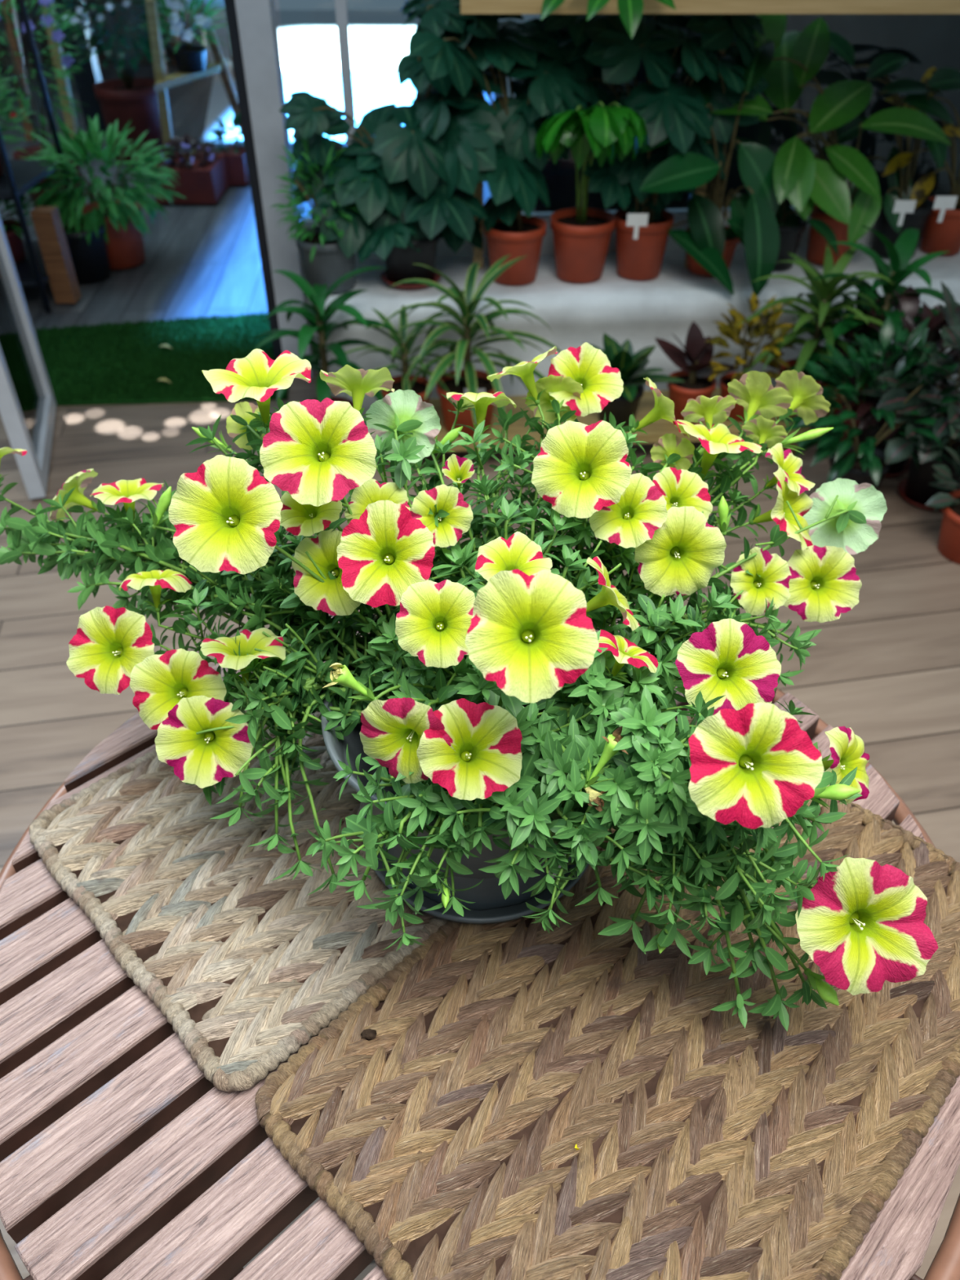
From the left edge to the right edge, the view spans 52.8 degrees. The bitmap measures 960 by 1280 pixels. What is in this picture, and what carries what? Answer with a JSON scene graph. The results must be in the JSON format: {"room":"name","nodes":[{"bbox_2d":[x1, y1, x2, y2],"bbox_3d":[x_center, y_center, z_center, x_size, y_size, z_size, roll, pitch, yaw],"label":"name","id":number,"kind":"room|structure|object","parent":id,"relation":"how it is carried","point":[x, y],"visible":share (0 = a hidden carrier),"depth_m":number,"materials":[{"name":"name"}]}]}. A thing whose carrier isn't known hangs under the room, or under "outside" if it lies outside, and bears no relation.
{"room":"plant shop","nodes":[
{"label":"plant shop","id":0,"kind":"room"},
{"bbox_2d":[0,0,209,65],"bbox_3d":[-3.170,-5.559,6.822,2.040,2.600,0.100,0,40,0],"label":"wall","id":1,"kind":"structure","parent":0,"point":[102,57],"depth_m":7.50,"materials":[{"name":"grey paint"}]},
{"bbox_2d":[80,200,145,269],"bbox_3d":[-1.500,-1.661,3.970,0.252,0.207,0.252,0,40,0],"label":"pot","id":2,"kind":"object","parent":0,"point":[126,250],"depth_m":3.92,"materials":[{"name":"ceramic"}]},
{"bbox_2d":[0,65,533,337],"bbox_3d":[-0.800,-3.728,6.660,8.400,0.001,8.980,0,39,0],"label":"floor","id":3,"kind":"structure","parent":0,"point":[204,260],"depth_m":4.14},
{"bbox_2d":[1,0,37,142],"bbox_3d":[-2.543,-3.374,5.239,0.063,1.191,0.241,12,41,14],"label":"pole","id":4,"kind":"object","parent":3,"relation":"on","point":[28,126],"visible":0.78,"depth_m":5.32,"materials":[{"name":"metal"}]},
{"bbox_2d":[0,0,76,312],"bbox_3d":[-1.832,-1.960,3.321,0.463,1.500,0.503,0,40,0],"label":"display stand","id":5,"kind":"object","parent":3,"relation":"on","point":[19,176],"visible":0.61,"depth_m":3.54,"materials":[{"name":"metal"}]},
{"bbox_2d":[0,193,35,263],"bbox_3d":[-1.841,-1.562,3.615,0.395,0.281,0.382,18,43,20],"label":"plant","id":6,"kind":"object","parent":5,"relation":"on","point":[12,228],"visible":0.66,"depth_m":3.65,"materials":[{"name":"green plant"}]},
{"bbox_2d":[0,66,37,176],"bbox_3d":[-1.828,-1.848,3.402,0.502,0.393,0.498,-18,43,-21],"label":"plant","id":7,"kind":"object","parent":5,"relation":"on","point":[5,110],"visible":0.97,"depth_m":3.43,"materials":[{"name":"green plant"}]},
{"bbox_2d":[0,160,56,195],"bbox_3d":[-1.832,-1.694,3.539,0.440,0.012,0.460,0,40,0],"label":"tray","id":8,"kind":"object","parent":5,"relation":"on","point":[27,174],"depth_m":3.55,"materials":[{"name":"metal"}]},
{"bbox_2d":[14,240,47,282],"bbox_3d":[-1.832,-1.463,3.730,0.440,0.012,0.460,0,40,0],"label":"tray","id":9,"kind":"object","parent":5,"relation":"on","point":[24,270],"depth_m":3.65,"materials":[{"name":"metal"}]},
{"bbox_2d":[0,0,88,208],"bbox_3d":[-1.946,-2.418,4.168,0.525,1.123,0.494,-27,47,-29],"label":"plant","id":10,"kind":"object","parent":3,"relation":"on","point":[46,20],"visible":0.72,"depth_m":4.13,"materials":[{"name":"green plant"}]},
{"bbox_2d":[30,206,81,303],"bbox_3d":[-1.575,-1.429,3.596,0.075,0.330,0.070,0,40,0],"label":"wooden board","id":11,"kind":"object","parent":3,"relation":"on","point":[46,220],"visible":1,"depth_m":3.57,"materials":[{"name":"brown wood"}]},
{"bbox_2d":[41,3,78,138],"bbox_3d":[-2.330,-3.374,5.239,0.056,1.189,0.219,0,40,0],"label":"pole","id":12,"kind":"object","parent":3,"relation":"on","point":[70,121],"visible":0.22,"depth_m":5.38,"materials":[{"name":"metal"}]},
{"bbox_2d":[56,0,106,136],"bbox_3d":[-2.275,-3.881,5.101,0.120,2.200,0.100,0,40,0],"label":"post","id":13,"kind":"object","parent":3,"relation":"on","point":[85,82],"visible":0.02,"depth_m":5.58,"materials":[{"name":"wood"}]},
{"bbox_2d":[63,213,111,283],"bbox_3d":[-1.575,-1.562,3.825,0.216,0.239,0.214,0,40,0],"label":"pot","id":14,"kind":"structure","parent":3,"relation":"on","point":[91,264],"depth_m":3.79,"materials":[{"name":"black plastic"}]},
{"bbox_2d":[21,111,185,269],"bbox_3d":[-1.512,-1.804,3.870,0.640,0.555,0.635,0,40,0],"label":"potted fern","id":15,"kind":"object","parent":3,"relation":"on","point":[123,219],"visible":0.93,"depth_m":3.75,"materials":[{"name":"plant"}]},
{"bbox_2d":[50,0,177,164],"bbox_3d":[-1.873,-3.150,4.989,0.625,1.208,0.650,0,40,0],"label":"potted shrub","id":16,"kind":"object","parent":3,"relation":"on","point":[125,99],"visible":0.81,"depth_m":5.05,"materials":[{"name":"green plant"}]},
{"bbox_2d":[93,77,163,164],"bbox_3d":[-1.872,-2.826,5.265,0.364,0.357,0.364,0,40,0],"label":"pot","id":17,"kind":"object","parent":16,"relation":"on","point":[135,100],"depth_m":5.14,"materials":[{"name":"brown ceramic"}]},
{"bbox_2d":[151,133,230,204],"bbox_3d":[-1.429,-2.317,4.719,0.342,0.268,0.368,0,40,0],"label":"planter box","id":18,"kind":"object","parent":3,"relation":"on","point":[203,179],"visible":0.88,"depth_m":4.66,"materials":[{"name":"brown ceramic"}]},
{"bbox_2d":[145,0,243,152],"bbox_3d":[-1.451,-2.874,4.961,0.240,0.835,0.777,11,41,13],"label":"stand","id":19,"kind":"object","parent":3,"relation":"on","point":[162,82],"visible":0.61,"depth_m":4.85,"materials":[{"name":"grey metal"}]},
{"bbox_2d":[139,0,227,72],"bbox_3d":[-1.462,-3.075,4.821,0.466,0.405,0.437,-5,40,-6],"label":"potted plant","id":20,"kind":"object","parent":19,"relation":"on","point":[189,58],"visible":0.93,"depth_m":4.81,"materials":[{"name":"green plant"}]},
{"bbox_2d":[169,44,207,72],"bbox_3d":[-1.473,-2.953,4.915,0.182,0.097,0.182,0,40,0],"label":"pot","id":21,"kind":"object","parent":20,"relation":"on","point":[188,58],"depth_m":4.87,"materials":[{"name":"black plastic"}]},
{"bbox_2d":[211,111,249,185],"bbox_3d":[-1.252,-2.520,4.924,0.266,0.320,0.240,0,40,0],"label":"planter box","id":22,"kind":"object","parent":3,"relation":"on","point":[236,159],"visible":0.84,"depth_m":4.89,"materials":[{"name":"brown ceramic"}]},
{"bbox_2d":[202,9,541,142],"bbox_3d":[0.000,-4.748,7.879,6.800,0.001,5.800,0,39,0],"label":"window","id":23,"kind":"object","parent":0,"point":[379,39],"visible":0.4,"depth_m":7.82,"materials":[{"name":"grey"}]},
{"bbox_2d":[158,0,235,78],"bbox_3d":[-2.078,-4.673,7.115,0.620,0.860,0.550,0,40,0],"label":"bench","id":24,"kind":"object","parent":23,"relation":"on","point":[221,13],"visible":0.15,"depth_m":6.93,"materials":[{"name":"grey"}]},
{"bbox_2d":[160,0,224,8],"bbox_3d":[-2.078,-4.675,7.055,0.560,0.060,0.420,0,40,0],"label":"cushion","id":25,"kind":"object","parent":24,"relation":"on","point":[220,5],"depth_m":6.90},
{"bbox_2d":[0,372,959,1279],"bbox_3d":[0.100,0.437,1.592,6.600,0.001,4.300,0,39,0],"label":"floor","id":26,"kind":"structure","parent":0,"point":[886,670],"depth_m":2.13,"materials":[{"name":"brown wood"}]},
{"bbox_2d":[0,217,56,498],"bbox_3d":[-1.251,-1.358,2.111,0.040,2.090,0.572,-10,41,-12],"label":"door","id":27,"kind":"structure","parent":26,"relation":"on","point":[28,403],"depth_m":2.65,"materials":[{"name":"grey metal"}]},
{"bbox_2d":[35,311,288,405],"bbox_3d":[-1.088,-0.938,3.237,0.870,0.027,0.716,-7,40,-8],"label":"mat","id":28,"kind":"object","parent":26,"relation":"on","point":[122,363],"visible":0.83,"depth_m":3.26,"materials":[{"name":"green carpet"}]},
{"bbox_2d":[157,377,170,382],"bbox_3d":[-1.008,-0.825,3.085,0.041,0.017,0.022,0,40,0],"label":"fallen leaf","id":29,"kind":"object","parent":28,"relation":"on","point":[160,379],"visible":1,"depth_m":3.08,"materials":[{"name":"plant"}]},
{"bbox_2d":[159,344,172,348],"bbox_3d":[-1.069,-0.996,3.292,0.041,0.017,0.022,0,40,0],"label":"fallen leaf","id":30,"kind":"object","parent":28,"relation":"on","point":[162,345],"visible":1,"depth_m":3.29,"materials":[{"name":"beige plant"}]},
{"bbox_2d":[250,266,401,408],"bbox_3d":[-0.445,-0.734,2.610,0.432,0.507,0.378,24,45,26],"label":"dracaena","id":31,"kind":"object","parent":26,"relation":"on","point":[316,315],"visible":0.51,"depth_m":2.54,"materials":[{"name":"green plant"}]},
{"bbox_2d":[315,395,353,408],"bbox_3d":[-0.422,-0.600,2.745,0.152,0.127,0.152,0,40,0],"label":"pot","id":32,"kind":"object","parent":31,"relation":"on","point":[333,397],"depth_m":2.76,"materials":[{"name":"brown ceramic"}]},
{"bbox_2d":[0,607,959,1279],"bbox_3d":[-0.004,0.462,0.988,0.790,0.710,0.790,0,40,0],"label":"garden table","id":33,"kind":"object","parent":26,"relation":"on","point":[120,1159],"visible":0.27,"depth_m":0.61,"materials":[{"name":"wood"}]},
{"bbox_2d":[28,632,663,1093],"bbox_3d":[-0.099,0.121,0.830,0.477,0.016,0.315,-32,49,-32],"label":"placemat","id":34,"kind":"object","parent":33,"relation":"on","point":[246,966],"visible":0.38,"depth_m":0.73,"materials":[{"name":"beige wicker"}]},
{"bbox_2d":[320,641,623,924],"bbox_3d":[0.000,0.101,0.735,0.225,0.143,0.225,0,40,0],"label":"planter","id":35,"kind":"object","parent":34,"relation":"on","point":[491,906],"visible":0.19,"depth_m":0.70,"materials":[{"name":"grey plastic"}]},
{"bbox_2d":[0,342,937,1031],"bbox_3d":[-0.064,-0.020,0.705,0.808,0.339,0.532,0,40,0],"label":"plant","id":36,"kind":"object","parent":35,"relation":"in","point":[504,704],"visible":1,"depth_m":0.63,"materials":[{"name":"green plant"}]},
{"bbox_2d":[254,715,959,1279],"bbox_3d":[0.138,0.252,0.671,0.326,0.016,0.507,32,49,32],"label":"placemat","id":37,"kind":"object","parent":33,"relation":"on","point":[713,1147],"visible":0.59,"depth_m":0.62,"materials":[{"name":"brown wicker"}]},
{"bbox_2d":[360,1028,377,1040],"bbox_3d":[-0.074,0.263,0.646,0.011,0.004,0.008,0,40,0],"label":"crumb","id":38,"kind":"object","parent":37,"relation":"on","point":[368,1034],"visible":1,"depth_m":0.64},
{"bbox_2d":[376,386,809,467],"bbox_3d":[0.314,-0.603,2.776,1.229,0.100,0.269,-3,40,-4],"label":"plant shelf","id":39,"kind":"object","parent":26,"relation":"on","point":[661,427],"visible":0.11,"depth_m":2.69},
{"bbox_2d":[334,305,463,403],"bbox_3d":[-0.214,-0.728,2.602,0.374,0.307,0.327,-29,47,-30],"label":"dracaena","id":40,"kind":"object","parent":39,"relation":"on","point":[405,344],"visible":0.62,"depth_m":2.58,"materials":[{"name":"plant"}]},
{"bbox_2d":[381,374,431,403],"bbox_3d":[-0.201,-0.651,2.664,0.137,0.107,0.137,0,40,0],"label":"pot","id":41,"kind":"object","parent":40,"relation":"on","point":[420,386],"depth_m":2.65,"materials":[{"name":"ceramic"}]},
{"bbox_2d":[380,254,560,436],"bbox_3d":[-0.017,-0.764,2.514,0.474,0.473,0.458,-16,42,-18],"label":"dracaena","id":42,"kind":"object","parent":39,"relation":"on","point":[476,381],"visible":0.82,"depth_m":2.49,"materials":[{"name":"plant"}]},
{"bbox_2d":[435,369,495,436],"bbox_3d":[-0.033,-0.643,2.640,0.170,0.127,0.170,0,40,0],"label":"pot","id":43,"kind":"object","parent":42,"relation":"on","point":[483,384],"depth_m":2.61,"materials":[{"name":"ceramic"}]},
{"bbox_2d":[582,333,684,426],"bbox_3d":[0.383,-0.717,2.649,0.274,0.229,0.256,-28,47,-29],"label":"potted plant","id":44,"kind":"object","parent":39,"relation":"on","point":[631,366],"visible":0.56,"depth_m":2.62,"materials":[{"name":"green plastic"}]},
{"bbox_2d":[598,384,644,426],"bbox_3d":[0.384,-0.657,2.680,0.133,0.097,0.133,0,40,0],"label":"pot","id":45,"kind":"object","parent":44,"relation":"on","point":[621,408],"depth_m":2.64,"materials":[{"name":"black plastic"}]},
{"bbox_2d":[654,320,740,423],"bbox_3d":[0.576,-0.744,2.660,0.230,0.256,0.153,29,48,31],"label":"rubber plant","id":46,"kind":"object","parent":39,"relation":"on","point":[694,362],"visible":0.8,"depth_m":2.64,"materials":[{"name":"red plant"}]},
{"bbox_2d":[705,292,799,421],"bbox_3d":[0.716,-0.782,2.639,0.269,0.342,0.257,-19,43,-21],"label":"potted croton","id":47,"kind":"object","parent":39,"relation":"on","point":[766,325],"visible":0.66,"depth_m":2.60,"materials":[{"name":"plant"}]},
{"bbox_2d":[719,372,745,421],"bbox_3d":[0.727,-0.678,2.705,0.125,0.097,0.125,0,40,0],"label":"pot","id":48,"kind":"object","parent":47,"relation":"on","point":[726,378],"depth_m":2.69,"materials":[{"name":"ceramic"}]},
{"bbox_2d":[735,243,902,427],"bbox_3d":[0.891,-0.808,2.596,0.419,0.438,0.416,-7,40,-9],"label":"dracaena","id":49,"kind":"object","parent":39,"relation":"on","point":[824,291],"visible":0.61,"depth_m":2.53,"materials":[{"name":"plant"}]},
{"bbox_2d":[778,359,828,417],"bbox_3d":[0.906,-0.692,2.699,0.162,0.127,0.162,0,40,0],"label":"flower","id":50,"kind":"object","parent":49,"relation":"on","point":[792,362],"depth_m":2.70,"materials":[{"name":"plant"}]},
{"bbox_2d":[324,244,959,422],"bbox_3d":[0.674,-0.966,3.008,2.289,0.365,0.394,-3,40,-4],"label":"ledge","id":51,"kind":"object","parent":26,"relation":"on","point":[640,312],"visible":0.38,"depth_m":2.79,"materials":[{"name":"white paint"}]},
{"bbox_2d":[270,135,370,293],"bbox_3d":[-0.432,-1.169,2.653,0.266,0.392,0.303,-14,41,-16],"label":"potted fern","id":52,"kind":"object","parent":51,"relation":"on","point":[323,262],"visible":0.59,"depth_m":2.65,"materials":[{"name":"green plant"}]},
{"bbox_2d":[294,226,355,293],"bbox_3d":[-0.429,-1.076,2.740,0.172,0.137,0.172,0,40,0],"label":"pot","id":53,"kind":"object","parent":52,"relation":"on","point":[327,264],"depth_m":2.69,"materials":[{"name":"grey ceramic"}]},
{"bbox_2d":[279,0,488,289],"bbox_3d":[-0.258,-1.333,2.623,0.559,0.688,0.431,0,40,0],"label":"potted fatsia","id":54,"kind":"object","parent":51,"relation":"on","point":[407,219],"visible":0.86,"depth_m":2.57,"materials":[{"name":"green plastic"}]},
{"bbox_2d":[385,231,439,284],"bbox_3d":[-0.200,-1.099,2.768,0.172,0.137,0.172,0,40,0],"label":"pot","id":55,"kind":"object","parent":54,"relation":"on","point":[422,250],"depth_m":2.72,"materials":[{"name":"black plastic"}]},
{"bbox_2d":[395,13,594,285],"bbox_3d":[0.039,-1.351,2.647,0.522,0.678,0.444,0,40,0],"label":"potted fatsia","id":56,"kind":"object","parent":51,"relation":"on","point":[495,144],"visible":0.91,"depth_m":2.51,"materials":[{"name":"plant"}]},
{"bbox_2d":[484,214,546,285],"bbox_3d":[0.099,-1.119,2.780,0.178,0.152,0.178,0,40,0],"label":"pot","id":57,"kind":"object","parent":56,"relation":"on","point":[524,237],"depth_m":2.73,"materials":[{"name":"ceramic"}]},
{"bbox_2d":[534,101,648,282],"bbox_3d":[0.285,-1.204,2.625,0.285,0.482,0.365,0,40,0],"label":"potted plant","id":58,"kind":"object","parent":51,"relation":"on","point":[581,235],"visible":0.99,"depth_m":2.56,"materials":[{"name":"plant"}]},
{"bbox_2d":[523,13,768,279],"bbox_3d":[0.416,-1.387,2.669,0.720,0.708,0.444,0,40,0],"label":"potted fatsia","id":59,"kind":"object","parent":51,"relation":"on","point":[667,105],"visible":0.75,"depth_m":2.50,"materials":[{"name":"plant"}]},
{"bbox_2d":[613,207,674,279],"bbox_3d":[0.468,-1.149,2.808,0.170,0.162,0.170,0,40,0],"label":"pot","id":60,"kind":"object","parent":59,"relation":"on","point":[641,258],"depth_m":2.76,"materials":[{"name":"ceramic"}]},
{"bbox_2d":[628,40,779,296],"bbox_3d":[0.624,-1.272,2.622,0.428,0.589,0.371,8,40,10],"label":"potted plant","id":61,"kind":"object","parent":51,"relation":"on","point":[710,253],"visible":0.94,"depth_m":2.60,"materials":[{"name":"plant"}]},
{"bbox_2d":[685,225,740,276],"bbox_3d":[0.679,-1.146,2.849,0.162,0.107,0.162,0,40,0],"label":"pot","id":62,"kind":"object","parent":61,"relation":"on","point":[693,266],"depth_m":2.83,"materials":[{"name":"ceramic"}]},
{"bbox_2d":[460,0,959,268],"bbox_3d":[0.953,-1.316,2.580,1.995,0.728,0.335,0,40,0],"label":"plant shelf","id":63,"kind":"object","parent":51,"relation":"on","point":[467,6],"visible":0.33,"depth_m":2.24,"materials":[{"name":"brown wood"}]},
{"bbox_2d":[540,0,675,38],"bbox_3d":[0.290,-1.541,2.248,0.305,0.201,0.312,0,40,0],"label":"pothos","id":64,"kind":"object","parent":63,"relation":"on","point":[630,11],"visible":1,"depth_m":2.18,"materials":[{"name":"plant"}]},
{"bbox_2d":[725,137,838,270],"bbox_3d":[0.878,-1.254,2.823,0.371,0.306,0.297,11,41,13],"label":"plant","id":65,"kind":"object","parent":51,"relation":"on","point":[791,225],"visible":0.44,"depth_m":2.83,"materials":[{"name":"green plant"}]},
{"bbox_2d":[709,13,951,266],"bbox_3d":[0.903,-1.390,2.679,0.656,0.698,0.478,28,47,29],"label":"plant","id":66,"kind":"object","parent":51,"relation":"on","point":[817,188],"visible":0.94,"depth_m":2.63,"materials":[{"name":"green plant"}]},
{"bbox_2d":[822,31,959,257],"bbox_3d":[1.190,-1.415,2.808,0.359,0.573,0.513,-17,42,-19],"label":"potted plant","id":67,"kind":"object","parent":51,"relation":"on","point":[897,214],"visible":0.75,"depth_m":2.78,"materials":[{"name":"green plant"}]},
{"bbox_2d":[870,193,934,257],"bbox_3d":[1.285,-1.268,2.965,0.166,0.147,0.166,0,40,0],"label":"pot","id":68,"kind":"object","parent":67,"relation":"on","point":[886,223],"depth_m":2.91,"materials":[{"name":"black plastic"}]},
{"bbox_2d":[882,66,959,255],"bbox_3d":[1.350,-1.312,2.748,0.360,0.490,0.470,0,40,0],"label":"potted plant","id":69,"kind":"object","parent":51,"relation":"on","point":[941,232],"visible":0.83,"depth_m":2.85,"materials":[{"name":"green plant"}]},
{"bbox_2d":[920,195,959,255],"bbox_3d":[1.439,-1.276,2.982,0.154,0.137,0.154,0,40,0],"label":"pot","id":70,"kind":"object","parent":69,"relation":"on","point":[944,236],"depth_m":2.95,"materials":[{"name":"ceramic"}]},
{"bbox_2d":[795,288,922,417],"bbox_3d":[1.018,-0.773,2.624,0.321,0.347,0.338,-22,44,-24],"label":"plant","id":71,"kind":"object","parent":26,"relation":"on","point":[873,334],"visible":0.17,"depth_m":2.56,"materials":[{"name":"green plant"}]},
{"bbox_2d":[777,315,959,489],"bbox_3d":[0.982,-0.570,2.419,0.454,0.496,0.438,0,40,0],"label":"plant","id":72,"kind":"object","parent":26,"relation":"on","point":[862,463],"visible":0.7,"depth_m":2.35,"materials":[{"name":"green plant"}]},
{"bbox_2d":[790,225,949,443],"bbox_3d":[1.045,-0.802,2.597,0.458,0.628,0.408,0,40,0],"label":"dracaena","id":73,"kind":"object","parent":26,"relation":"on","point":[899,269],"visible":0.36,"depth_m":2.48,"materials":[{"name":"green plant"}]},
{"bbox_2d":[829,410,861,443],"bbox_3d":[1.060,-0.600,2.745,0.152,0.127,0.152,0,40,0],"label":"pot","id":74,"kind":"object","parent":73,"relation":"on","point":[847,421],"depth_m":2.67,"materials":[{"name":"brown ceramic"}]},
{"bbox_2d":[817,285,959,477],"bbox_3d":[1.122,-0.684,2.576,0.435,0.478,0.456,0,40,0],"label":"plant","id":75,"kind":"object","parent":26,"relation":"on","point":[909,304],"visible":0.19,"depth_m":2.51,"materials":[{"name":"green plant"}]},
{"bbox_2d":[858,280,959,511],"bbox_3d":[1.208,-0.599,2.405,0.487,0.565,0.492,0,40,0],"label":"potted plant","id":76,"kind":"object","parent":26,"relation":"on","point":[916,490],"visible":0.84,"depth_m":2.35,"materials":[{"name":"green plant"}]},
{"bbox_2d":[904,437,959,507],"bbox_3d":[1.198,-0.441,2.529,0.162,0.157,0.162,0,40,0],"label":"pot","id":77,"kind":"object","parent":76,"relation":"on","point":[917,490],"depth_m":2.50,"materials":[{"name":"black plastic"}]},
{"bbox_2d":[890,279,959,409],"bbox_3d":[1.489,-0.822,2.809,0.584,0.394,0.180,0,40,0],"label":"ledge","id":78,"kind":"object","parent":26,"relation":"on","point":[953,285],"visible":0.16,"depth_m":2.71,"materials":[{"name":"white paint"}]},
{"bbox_2d":[925,435,959,564],"bbox_3d":[1.210,-0.352,2.290,0.275,0.323,0.241,26,46,28],"label":"plant","id":79,"kind":"object","parent":26,"relation":"on","point":[948,543],"visible":1,"depth_m":2.31,"materials":[{"name":"green plant"}]},
{"bbox_2d":[550,207,615,282],"bbox_3d":[0.292,-1.138,2.795,0.186,0.162,0.186,0,40,0],"label":"pot","id":80,"kind":"object","parent":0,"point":[581,240],"depth_m":2.75,"materials":[{"name":"ceramic"}]},
{"bbox_2d":[302,222,922,372],"bbox_3d":[0.777,-1.157,3.196,2.666,0.420,0.120,-3,40,-4],"label":"wall","id":81,"kind":"structure","parent":0,"point":[443,250],"depth_m":3.00,"materials":[{"name":"white paint"}]},
{"bbox_2d":[223,0,282,359],"bbox_3d":[-0.654,-1.779,2.473,0.034,2.300,0.040,0,40,0],"label":"trim","id":82,"kind":"structure","parent":81,"relation":"attached to","point":[229,5],"depth_m":2.78,"materials":[{"name":"metal"}]},
{"bbox_2d":[235,0,314,377],"bbox_3d":[-0.592,-1.773,2.465,0.088,2.300,0.080,0,40,0],"label":"trim","id":83,"kind":"structure","parent":81,"relation":"attached to","point":[256,19],"depth_m":2.72,"materials":[{"name":"grey metal"}]},
{"bbox_2d":[279,0,810,232],"bbox_3d":[0.777,-2.029,2.478,2.660,1.840,0.060,-3,40,-4],"label":"window","id":84,"kind":"structure","parent":81,"relation":"in","point":[341,10],"depth_m":2.71,"materials":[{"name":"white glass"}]},
{"bbox_2d":[533,13,959,212],"bbox_3d":[1.775,-2.456,4.002,3.050,1.400,0.100,0,40,0],"label":"wall","id":85,"kind":"structure","parent":0,"point":[928,41],"depth_m":4.08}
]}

